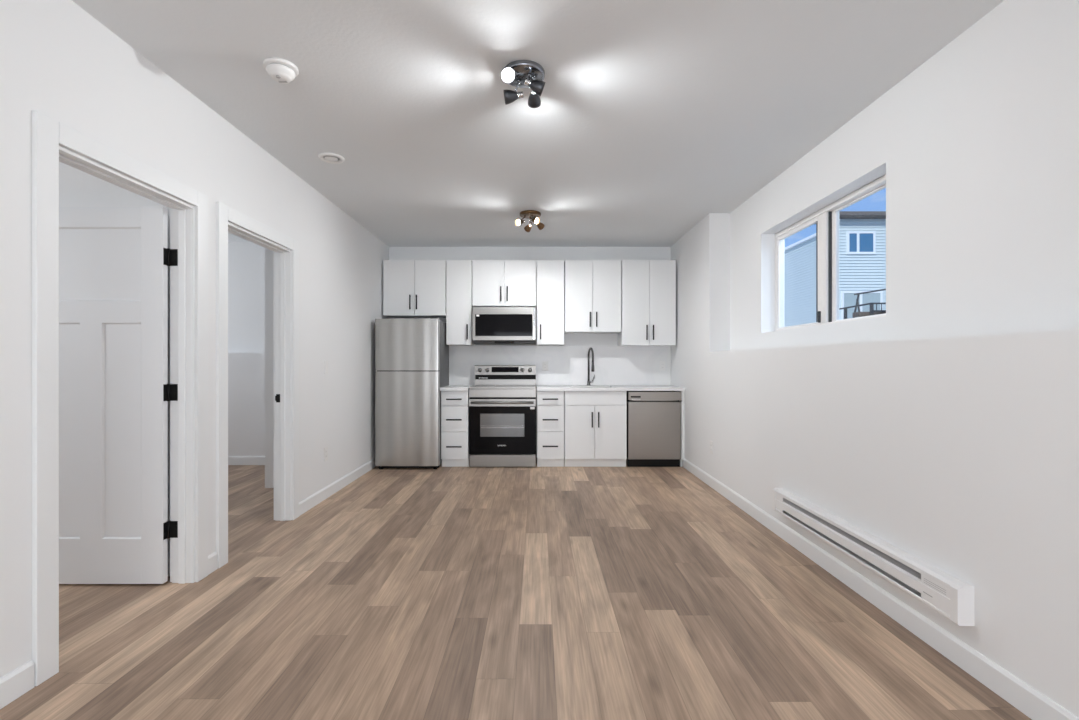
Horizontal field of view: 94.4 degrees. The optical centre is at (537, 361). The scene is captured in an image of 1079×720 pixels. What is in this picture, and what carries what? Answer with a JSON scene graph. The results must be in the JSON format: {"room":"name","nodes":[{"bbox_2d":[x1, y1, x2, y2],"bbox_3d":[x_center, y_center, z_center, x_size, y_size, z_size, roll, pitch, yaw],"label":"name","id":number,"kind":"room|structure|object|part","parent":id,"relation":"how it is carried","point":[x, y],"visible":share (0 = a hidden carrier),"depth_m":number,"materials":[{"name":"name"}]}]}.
{"room":"open-plan kitchen","nodes":[
{"label":"open-plan kitchen","id":0,"kind":"room"},
{"bbox_2d":[59,162,169,575],"bbox_3d":[-3.493,-0.125,2.850,3.015,2.650,0.100,0,0,0],"label":"wall","id":1,"kind":"structure","parent":0,"point":[77,188],"depth_m":2.80,"materials":[{"name":"white paint"}]},
{"bbox_2d":[0,0,388,677],"bbox_3d":[-1.927,-0.125,1.845,0.115,2.650,8.890,0,0,0],"label":"wall","id":2,"kind":"structure","parent":0,"point":[58,61],"depth_m":2.41,"materials":[{"name":"white paint"}]},
{"bbox_2d":[59,207,177,583],"bbox_3d":[-2.366,0.178,2.693,0.824,2.017,0.039,0,0,0],"label":"door","id":3,"kind":"structure","parent":2,"relation":"in","point":[115,392],"depth_m":2.68,"materials":[{"name":"white paint"}]},
{"bbox_2d":[32,110,207,685],"bbox_3d":[-1.927,0.134,2.327,0.153,2.130,0.960,0,0,0],"label":"door frame","id":4,"kind":"structure","parent":2,"relation":"attached to","point":[188,223],"depth_m":2.17,"materials":[{"name":"white paint"}]},
{"bbox_2d":[0,459,373,708],"bbox_3d":[-1.863,1.149,1.535,0.014,0.100,8.270,0,0,0],"label":"baseboard","id":5,"kind":"structure","parent":2,"relation":"attached to","point":[19,681],"depth_m":2.83,"materials":[{"name":"white paint"}]},
{"bbox_2d":[216,202,298,567],"bbox_3d":[-1.927,0.134,3.388,0.153,2.130,0.972,0,0,0],"label":"door frame","id":6,"kind":"structure","parent":2,"relation":"attached to","point":[286,261],"depth_m":3.77,"materials":[{"name":"white paint"}]},
{"bbox_3d":[-1.964,0.274,3.779,0.041,0.062,0.005,0,0,0],"label":"strike plate","id":7,"kind":"part","parent":6,"relation":"part of","materials":[{"name":"black metal"}]},
{"bbox_2d":[228,242,264,455],"bbox_3d":[-3.800,-0.125,6.060,2.400,2.650,0.460,0,0,0],"label":"wall","id":8,"kind":"structure","parent":0,"point":[246,260],"depth_m":6.03,"materials":[{"name":"white paint"}]},
{"bbox_2d":[228,456,264,464],"bbox_3d":[-3.800,1.148,5.823,2.400,0.102,0.014,0,0,0],"label":"baseboard","id":9,"kind":"structure","parent":8,"relation":"attached to","point":[232,460],"depth_m":5.82,"materials":[{"name":"white paint"}]},
{"bbox_2d":[265,248,273,487],"bbox_3d":[-2.292,-0.125,5.525,0.615,2.650,1.530,0,0,0],"label":"wall","id":10,"kind":"structure","parent":0,"point":[269,254],"depth_m":4.76,"materials":[{"name":"white paint"}]},
{"bbox_2d":[0,457,1031,719],"bbox_3d":[-1.572,1.260,1.845,7.256,0.120,9.290,0,0,0],"label":"floor","id":11,"kind":"structure","parent":0,"point":[441,593],"depth_m":2.28,"materials":[{"name":"wood"}]},
{"bbox_2d":[375,317,448,468],"bbox_3d":[-1.460,0.351,5.892,0.711,1.698,0.677,0,0,0],"label":"refrigerator","id":12,"kind":"object","parent":11,"relation":"on","point":[412,355],"visible":0.88,"depth_m":5.56,"materials":[{"name":"grey metal"}]},
{"bbox_3d":[-1.460,0.631,5.588,0.711,1.053,0.070,0,0,0],"label":"fridge door","id":13,"kind":"part","parent":12,"relation":"part of","materials":[{"name":"metal"}]},
{"bbox_3d":[-1.460,-0.194,5.588,0.711,0.577,0.070,0,0,0],"label":"freezer door","id":14,"kind":"part","parent":12,"relation":"part of","materials":[{"name":"metal"}]},
{"bbox_2d":[441,391,469,466],"bbox_3d":[-0.948,0.763,5.966,0.307,0.872,0.636,0,0,0],"label":"base cabinet","id":15,"kind":"object","parent":11,"relation":"on","point":[454,404],"visible":0.91,"depth_m":5.68,"materials":[{"name":"white wood"}]},
{"bbox_3d":[-0.951,0.959,5.665,0.175,0.015,0.034,0,0,0],"label":"handle","id":16,"kind":"part","parent":15,"relation":"part of","materials":[{"name":"black metal"}]},
{"bbox_3d":[-0.948,0.950,5.691,0.306,0.306,0.019,0,0,0],"label":"drawer","id":17,"kind":"part","parent":15,"relation":"part of","materials":[{"name":"white wood"}]},
{"bbox_3d":[-0.948,0.648,5.691,0.306,0.292,0.019,0,0,0],"label":"drawer","id":18,"kind":"part","parent":15,"relation":"part of","materials":[{"name":"white wood"}]},
{"bbox_3d":[-0.948,0.416,5.691,0.306,0.164,0.019,0,0,0],"label":"drawer","id":19,"kind":"part","parent":15,"relation":"part of","materials":[{"name":"white wood"}]},
{"bbox_2d":[440,385,472,390],"bbox_3d":[-0.950,0.308,5.974,0.318,0.036,0.629,0,0,0],"label":"countertop","id":20,"kind":"structure","parent":15,"relation":"on","point":[449,387],"depth_m":5.66,"materials":[{"name":"stone"}]},
{"bbox_2d":[469,365,535,466],"bbox_3d":[-0.402,0.621,5.943,0.764,1.158,0.665,0,0,0],"label":"stove","id":21,"kind":"object","parent":11,"relation":"on","point":[502,401],"visible":1,"depth_m":5.67,"materials":[{"name":"silver metal"}]},
{"bbox_3d":[-0.402,1.123,5.696,0.756,0.136,0.044,0,0,0],"label":"storage drawer","id":22,"kind":"part","parent":21,"relation":"part of","materials":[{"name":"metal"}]},
{"bbox_3d":[-0.402,0.734,5.696,0.760,0.628,0.044,0,0,0],"label":"oven door","id":23,"kind":"part","parent":21,"relation":"part of","materials":[{"name":"black glass"}]},
{"bbox_3d":[-0.402,0.459,5.639,0.704,0.028,0.057,0,0,0],"label":"handle","id":24,"kind":"part","parent":21,"relation":"part of","materials":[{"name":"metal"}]},
{"bbox_3d":[-0.402,0.462,5.671,0.760,0.083,0.005,0,0,0],"label":"door trim","id":25,"kind":"part","parent":21,"relation":"part of","materials":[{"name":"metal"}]},
{"bbox_3d":[-0.402,0.355,5.696,0.764,0.095,0.045,0,0,0],"label":"panel","id":26,"kind":"part","parent":21,"relation":"part of","materials":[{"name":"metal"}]},
{"bbox_2d":[469,385,535,388],"bbox_3d":[-0.402,0.294,5.951,0.764,0.025,0.538,0,0,0],"label":"cooktop","id":27,"kind":"object","parent":21,"relation":"in","point":[474,386],"depth_m":5.68,"materials":[{"name":"glass"}]},
{"bbox_2d":[537,391,563,466],"bbox_3d":[0.144,0.763,5.966,0.305,0.872,0.636,0,0,0],"label":"base cabinet","id":28,"kind":"object","parent":11,"relation":"on","point":[550,404],"visible":0.98,"depth_m":5.68,"materials":[{"name":"white wood"}]},
{"bbox_3d":[0.144,0.948,5.691,0.303,0.310,0.019,0,0,0],"label":"drawer","id":29,"kind":"part","parent":28,"relation":"part of","materials":[{"name":"white wood"}]},
{"bbox_3d":[0.144,0.641,5.691,0.303,0.297,0.019,0,0,0],"label":"drawer","id":30,"kind":"part","parent":28,"relation":"part of","materials":[{"name":"white wood"}]},
{"bbox_3d":[0.144,0.412,5.691,0.303,0.155,0.019,0,0,0],"label":"drawer","id":31,"kind":"part","parent":28,"relation":"part of","materials":[{"name":"white wood"}]},
{"bbox_2d":[564,391,626,466],"bbox_3d":[0.656,0.763,5.966,0.705,0.872,0.636,0,0,0],"label":"base cabinet","id":32,"kind":"object","parent":11,"relation":"on","point":[595,422],"visible":0.96,"depth_m":5.68,"materials":[{"name":"white wood"}]},
{"bbox_3d":[0.474,0.798,5.691,0.340,0.610,0.019,0,0,0],"label":"door","id":33,"kind":"part","parent":32,"relation":"part of","materials":[{"name":"white wood"}]},
{"bbox_2d":[537,385,684,390],"bbox_3d":[0.828,0.308,5.974,1.680,0.036,0.629,0,0,0],"label":"countertop","id":34,"kind":"structure","parent":32,"relation":"on","point":[539,387],"depth_m":5.66,"materials":[{"name":"stone"}]},
{"bbox_2d":[587,347,594,385],"bbox_3d":[0.663,0.055,6.094,0.092,0.469,0.247,0,0,-11],"label":"kitchen faucet","id":35,"kind":"object","parent":34,"relation":"on","point":[590,348],"visible":1,"depth_m":6.17,"materials":[{"name":"grey metal"}]},
{"bbox_3d":[0.827,0.798,5.691,0.360,0.610,0.019,0,0,0],"label":"door","id":36,"kind":"part","parent":32,"relation":"part of","materials":[{"name":"white wood"}]},
{"bbox_2d":[627,391,680,466],"bbox_3d":[1.324,0.770,5.957,0.597,0.860,0.606,0,0,0],"label":"dishwasher","id":37,"kind":"object","parent":11,"relation":"on","point":[653,417],"visible":0.99,"depth_m":5.68,"materials":[{"name":"silver metal"}]},
{"bbox_3d":[1.323,1.155,5.723,0.595,0.085,0.013,0,0,0],"label":"toe panel","id":38,"kind":"part","parent":37,"relation":"part of","materials":[{"name":"black plastic"}]},
{"bbox_3d":[1.325,0.390,5.692,0.596,0.101,0.072,0,0,0],"label":"control panel","id":39,"kind":"part","parent":37,"relation":"part of","materials":[{"name":"metal"}]},
{"bbox_2d":[677,391,684,466],"bbox_3d":[1.650,0.763,5.984,0.037,0.872,0.599,0,0,0],"label":"filler panel","id":40,"kind":"object","parent":11,"relation":"on","point":[682,400],"visible":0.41,"depth_m":5.68,"materials":[{"name":"white wood"}]},
{"bbox_2d":[389,247,670,456],"bbox_3d":[0.035,-0.125,6.390,4.041,2.650,0.200,0,0,0],"label":"wall","id":41,"kind":"structure","parent":0,"point":[395,253],"depth_m":6.29,"materials":[{"name":"white paint"}]},
{"bbox_2d":[383,260,445,317],"bbox_3d":[-1.471,-0.884,6.103,0.741,0.661,0.369,0,0,0],"label":"upper cabinet","id":42,"kind":"object","parent":41,"relation":"attached to","point":[411,288],"visible":0.95,"depth_m":5.95,"materials":[{"name":"white wood"}]},
{"bbox_3d":[-1.657,-0.884,5.962,0.369,0.659,0.019,0,0,0],"label":"door","id":43,"kind":"part","parent":42,"relation":"part of","materials":[{"name":"white wood"}]},
{"bbox_3d":[-1.285,-0.884,5.962,0.367,0.659,0.019,0,0,0],"label":"door","id":44,"kind":"part","parent":42,"relation":"part of","materials":[{"name":"white wood"}]},
{"bbox_2d":[446,260,474,345],"bbox_3d":[-0.942,-0.711,6.103,0.300,1.007,0.369,0,0,0],"label":"upper cabinet","id":45,"kind":"object","parent":41,"relation":"attached to","point":[459,306],"visible":0.94,"depth_m":5.95,"materials":[{"name":"white wood"}]},
{"bbox_3d":[-0.839,-0.357,5.935,0.015,0.179,0.034,0,0,0],"label":"handle","id":46,"kind":"part","parent":45,"relation":"part of","materials":[{"name":"black metal"}]},
{"bbox_2d":[472,260,535,306],"bbox_3d":[-0.402,-0.941,6.103,0.760,0.548,0.369,0,0,0],"label":"upper cabinet","id":47,"kind":"object","parent":41,"relation":"attached to","point":[495,283],"visible":0.95,"depth_m":5.95,"materials":[{"name":"white wood"}]},
{"bbox_3d":[-0.592,-0.941,5.962,0.380,0.546,0.019,0,0,0],"label":"door","id":48,"kind":"part","parent":47,"relation":"part of","materials":[{"name":"white wood"}]},
{"bbox_2d":[472,307,535,344],"bbox_3d":[-0.398,-0.433,6.075,0.749,0.432,0.400,0,0,0],"label":"microwave","id":49,"kind":"object","parent":47,"relation":"attached to","point":[490,325],"visible":1,"depth_m":5.89,"materials":[{"name":"grey metal"}]},
{"bbox_3d":[-0.403,-0.435,5.905,0.673,0.256,0.025,0,0,0],"label":"door glass","id":50,"kind":"part","parent":49,"relation":"part of","materials":[{"name":"black glass"}]},
{"bbox_3d":[-0.046,-0.453,5.882,0.026,0.371,0.014,0,0,0],"label":"handle","id":51,"kind":"part","parent":49,"relation":"part of","materials":[{"name":"silver metal"}]},
{"bbox_3d":[-0.211,-0.941,5.962,0.375,0.546,0.019,0,0,0],"label":"door","id":52,"kind":"part","parent":47,"relation":"part of","materials":[{"name":"white wood"}]},
{"bbox_2d":[537,260,563,345],"bbox_3d":[0.149,-0.711,6.103,0.324,1.007,0.369,0,0,0],"label":"upper cabinet","id":53,"kind":"object","parent":41,"relation":"attached to","point":[550,273],"visible":1,"depth_m":5.95,"materials":[{"name":"white wood"}]},
{"bbox_2d":[449,346,670,384],"bbox_3d":[0.259,0.043,6.284,2.818,0.491,0.012,0,0,0],"label":"backsplash","id":54,"kind":"structure","parent":41,"relation":"attached to","point":[567,365],"depth_m":6.28,"materials":[{"name":"stone"}]},
{"bbox_2d":[542,361,547,370],"bbox_3d":[0.090,0.050,6.274,0.072,0.118,0.008,0,0,0],"label":"wall outlet","id":55,"kind":"object","parent":54,"relation":"attached to","point":[544,363],"visible":1,"depth_m":6.27,"materials":[{"name":"white plastic"}]},
{"bbox_2d":[564,260,620,333],"bbox_3d":[0.656,-0.786,6.103,0.672,0.857,0.369,0,0,0],"label":"upper cabinet","id":56,"kind":"object","parent":41,"relation":"attached to","point":[592,288],"visible":1,"depth_m":5.95,"materials":[{"name":"white wood"}]},
{"bbox_3d":[0.484,-0.786,5.962,0.327,0.855,0.019,0,0,0],"label":"door","id":57,"kind":"part","parent":56,"relation":"part of","materials":[{"name":"white wood"}]},
{"bbox_3d":[0.821,-0.786,5.962,0.339,0.855,0.019,0,0,0],"label":"door","id":58,"kind":"part","parent":56,"relation":"part of","materials":[{"name":"white wood"}]},
{"bbox_2d":[618,260,675,345],"bbox_3d":[1.321,-0.707,6.103,0.641,1.014,0.369,0,0,0],"label":"upper cabinet","id":59,"kind":"object","parent":41,"relation":"attached to","point":[648,287],"visible":0.97,"depth_m":5.95,"materials":[{"name":"white wood"}]},
{"bbox_3d":[1.164,-0.707,5.962,0.324,1.012,0.019,0,0,0],"label":"door","id":60,"kind":"part","parent":59,"relation":"part of","materials":[{"name":"white wood"}]},
{"bbox_3d":[1.292,-0.351,5.935,0.015,0.179,0.034,0,0,0],"label":"handle","id":61,"kind":"part","parent":59,"relation":"part of","materials":[{"name":"black metal"}]},
{"bbox_3d":[1.485,-0.707,5.962,0.312,1.012,0.019,0,0,0],"label":"door","id":62,"kind":"part","parent":59,"relation":"part of","materials":[{"name":"white wood"}]},
{"bbox_2d":[72,0,1003,246],"bbox_3d":[-1.572,-1.525,1.845,7.256,0.150,9.290,0,0,0],"label":"ceiling","id":63,"kind":"structure","parent":0,"point":[653,118],"depth_m":2.68,"materials":[{"name":"white paint"}]},
{"bbox_2d":[263,57,298,83],"bbox_3d":[-1.262,-1.416,2.455,0.156,0.066,0.156,0,0,0],"label":"smoke detector","id":64,"kind":"object","parent":63,"relation":"attached to","point":[280,70],"visible":1,"depth_m":2.42,"materials":[{"name":"white plastic"}]},
{"bbox_2d":[318,152,344,163],"bbox_3d":[-1.464,-1.441,3.545,0.172,0.016,0.172,0,0,0],"label":"ceiling vent","id":65,"kind":"object","parent":63,"relation":"attached to","point":[333,158],"visible":1,"depth_m":3.53,"materials":[{"name":"white plastic"}]},
{"bbox_2d":[501,60,544,107],"bbox_3d":[-0.070,-1.379,2.493,0.214,0.140,0.235,0,0,0],"label":"ceiling spotlight","id":66,"kind":"object","parent":63,"relation":"attached to","point":[518,73],"visible":1,"depth_m":2.46,"materials":[{"name":"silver metal"}]},
{"bbox_3d":[-0.143,-1.373,2.416,0.069,0.072,0.081,0,0,0],"label":"lamp shade","id":67,"kind":"part","parent":66,"relation":"part of","materials":[{"name":"grey metal"}]},
{"bbox_3d":[-0.142,-1.378,2.418,0.045,0.044,0.038,0,0,0],"label":"bulb","id":68,"kind":"part","parent":66,"relation":"part of","materials":[{"name":"white glass"}]},
{"bbox_3d":[-0.138,-1.350,2.548,0.075,0.070,0.069,0,0,0],"label":"lamp shade","id":69,"kind":"part","parent":66,"relation":"part of","materials":[{"name":"grey metal"}]},
{"bbox_3d":[-0.105,-1.390,2.536,0.041,0.065,0.024,0,0,34],"label":"arm","id":70,"kind":"part","parent":66,"relation":"part of","materials":[{"name":"silver metal"}]},
{"bbox_3d":[-0.019,-1.347,2.569,0.069,0.076,0.083,0,0,0],"label":"lamp shade","id":71,"kind":"part","parent":66,"relation":"part of","materials":[{"name":"grey metal"}]},
{"bbox_3d":[-0.004,-1.354,2.476,0.082,0.071,0.070,0,0,0],"label":"lamp shade","id":72,"kind":"part","parent":66,"relation":"part of","materials":[{"name":"grey metal"}]},
{"bbox_2d":[515,210,544,231],"bbox_3d":[-0.078,-1.368,4.874,0.217,0.164,0.238,0,0,29],"label":"ceiling spotlight","id":73,"kind":"object","parent":63,"relation":"attached to","point":[532,215],"visible":1,"depth_m":4.85,"materials":[{"name":"brown metal"}]},
{"bbox_3d":[-0.176,-1.346,4.841,0.069,0.071,0.080,0,0,40],"label":"lamp shade","id":74,"kind":"part","parent":73,"relation":"part of","materials":[{"name":"white glass"}]},
{"bbox_3d":[-0.094,-1.324,4.949,0.069,0.076,0.083,0,0,-31],"label":"lamp shade","id":75,"kind":"part","parent":73,"relation":"part of","materials":[{"name":"brown metal"}]},
{"bbox_3d":[-0.026,-1.361,4.833,0.080,0.071,0.069,0,0,41],"label":"lamp shade","id":76,"kind":"part","parent":73,"relation":"part of","materials":[{"name":"brown metal"}]},
{"bbox_3d":[0.020,-1.335,4.906,0.069,0.077,0.084,0,0,41],"label":"lamp shade","id":77,"kind":"part","parent":73,"relation":"part of","materials":[{"name":"brown metal"}]},
{"bbox_2d":[671,0,1078,717],"bbox_3d":[1.863,-0.125,1.845,0.386,2.650,8.890,0,0,0],"label":"wall","id":78,"kind":"structure","parent":0,"point":[943,427],"depth_m":2.17,"materials":[{"name":"white paint"}]},
{"bbox_2d":[775,175,885,330],"bbox_3d":[2.012,-0.658,3.438,0.076,0.828,1.501,0,0,0],"label":"window","id":79,"kind":"structure","parent":78,"relation":"in","point":[826,219],"depth_m":3.46,"materials":[{"name":"white plastic"}]},
{"bbox_3d":[2.004,-0.654,3.829,0.028,0.763,0.649,0,0,0],"label":"sliding sash","id":80,"kind":"part","parent":79,"relation":"part of","materials":[{"name":"white plastic"}]},
{"bbox_3d":[2.034,-0.654,3.082,0.028,0.763,0.716,0,0,0],"label":"fixed sash","id":81,"kind":"part","parent":79,"relation":"part of","materials":[{"name":"clear glass"}]},
{"bbox_2d":[773,488,974,625],"bbox_3d":[1.637,0.935,2.666,0.064,0.150,1.508,0,0,0],"label":"baseboard heater","id":82,"kind":"object","parent":78,"relation":"attached to","point":[949,596],"visible":1,"depth_m":2.32,"materials":[{"name":"white metal"}]},
{"bbox_3d":[1.612,0.909,3.337,0.004,0.037,0.094,0,0,0],"label":"blank panel","id":83,"kind":"part","parent":82,"relation":"part of","materials":[{"name":"white metal"}]},
{"bbox_3d":[1.614,0.945,2.666,0.013,0.050,1.438,0,0,0],"label":"panel","id":84,"kind":"part","parent":82,"relation":"part of","materials":[{"name":"white metal"}]},
{"bbox_3d":[1.667,0.934,2.666,0.004,0.144,1.502,0,0,0],"label":"plate","id":85,"kind":"part","parent":82,"relation":"part of","materials":[{"name":"white metal"}]},
{"bbox_3d":[1.612,0.909,2.026,0.004,0.037,0.153,0,0,0],"label":"louvre panel","id":86,"kind":"part","parent":82,"relation":"part of","materials":[{"name":"white metal"}]},
{"bbox_3d":[1.612,0.980,2.026,0.004,0.019,0.153,0,0,0],"label":"blank panel","id":87,"kind":"part","parent":82,"relation":"part of","materials":[{"name":"white metal"}]},
{"bbox_2d":[683,459,1078,719],"bbox_3d":[1.663,1.149,1.550,0.014,0.100,8.300,0,0,0],"label":"baseboard","id":88,"kind":"structure","parent":78,"relation":"attached to","point":[1032,703],"depth_m":2.17,"materials":[{"name":"white paint"}]},
{"label":"outside","id":89,"kind":"structure","parent":0,"visible":0},
{"bbox_3d":[36.038,0.140,35.000,67.924,0.320,110.000,0,0,0],"label":"ground","id":90,"kind":"structure","parent":89,"visible":0},
{"bbox_2d":[785,211,885,326],"bbox_3d":[21.175,-3.785,36.475,13.650,7.530,24.050,0,0,0],"label":"house","id":91,"kind":"structure","parent":90,"relation":"on","point":[862,234],"depth_m":24.98,"materials":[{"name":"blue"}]},
{"bbox_3d":[15.640,-2.520,24.936,0.800,1.820,0.023,0,0,0],"label":"pane","id":92,"kind":"part","parent":91,"relation":"part of","materials":[{"name":"grey"}]},
{"bbox_3d":[15.700,-5.950,24.936,0.380,0.920,0.023,0,0,0],"label":"pane","id":93,"kind":"part","parent":91,"relation":"part of","materials":[{"name":"blue glass"}]},
{"bbox_3d":[16.360,-5.950,24.936,0.700,0.920,0.023,0,0,0],"label":"pane","id":94,"kind":"part","parent":91,"relation":"part of","materials":[{"name":"blue glass"}]},
{"bbox_3d":[16.613,-2.520,24.936,0.905,1.820,0.023,0,0,0],"label":"pane","id":95,"kind":"part","parent":91,"relation":"part of","materials":[{"name":"grey"}]},
{"bbox_2d":[839,303,885,318],"bbox_3d":[15.144,-1.197,21.175,4.500,2.354,2.450,0,0,0],"label":"deck railing","id":96,"kind":"object","parent":90,"relation":"on","point":[872,311],"visible":0.19,"depth_m":20.10,"materials":[{"name":"grey metal"}]},
{"bbox_3d":[13.344,-1.167,21.700,0.100,2.293,0.100,0,0,0],"label":"post","id":97,"kind":"part","parent":96,"relation":"part of","materials":[{"name":"grey metal"}]},
{"bbox_3d":[15.329,-2.344,21.185,4.030,0.060,2.430,0,0,0],"label":"rail","id":98,"kind":"part","parent":96,"relation":"part of","materials":[{"name":"grey metal"}]},
{"bbox_3d":[13.344,-1.167,20.000,0.100,2.293,0.100,0,0,0],"label":"post","id":99,"kind":"part","parent":96,"relation":"part of","materials":[{"name":"grey metal"}]},
{"bbox_2d":[853,289,885,317],"bbox_3d":[14.765,-1.672,21.739,2.393,3.309,0.080,0,0,0],"label":"stair handrail","id":100,"kind":"object","parent":90,"relation":"on","point":[857,294],"visible":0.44,"depth_m":21.71,"materials":[{"name":"grey metal"}]},
{"bbox_3d":[13.774,-1.484,21.739,0.410,2.933,0.080,0,0,0],"label":"splayed post","id":101,"kind":"part","parent":100,"relation":"part of","materials":[{"name":"grey metal"}]},
{"bbox_3d":[14.859,-3.115,21.739,2.206,0.421,0.070,0,0,0],"label":"rail","id":102,"kind":"part","parent":100,"relation":"part of","materials":[{"name":"grey metal"}]}
]}

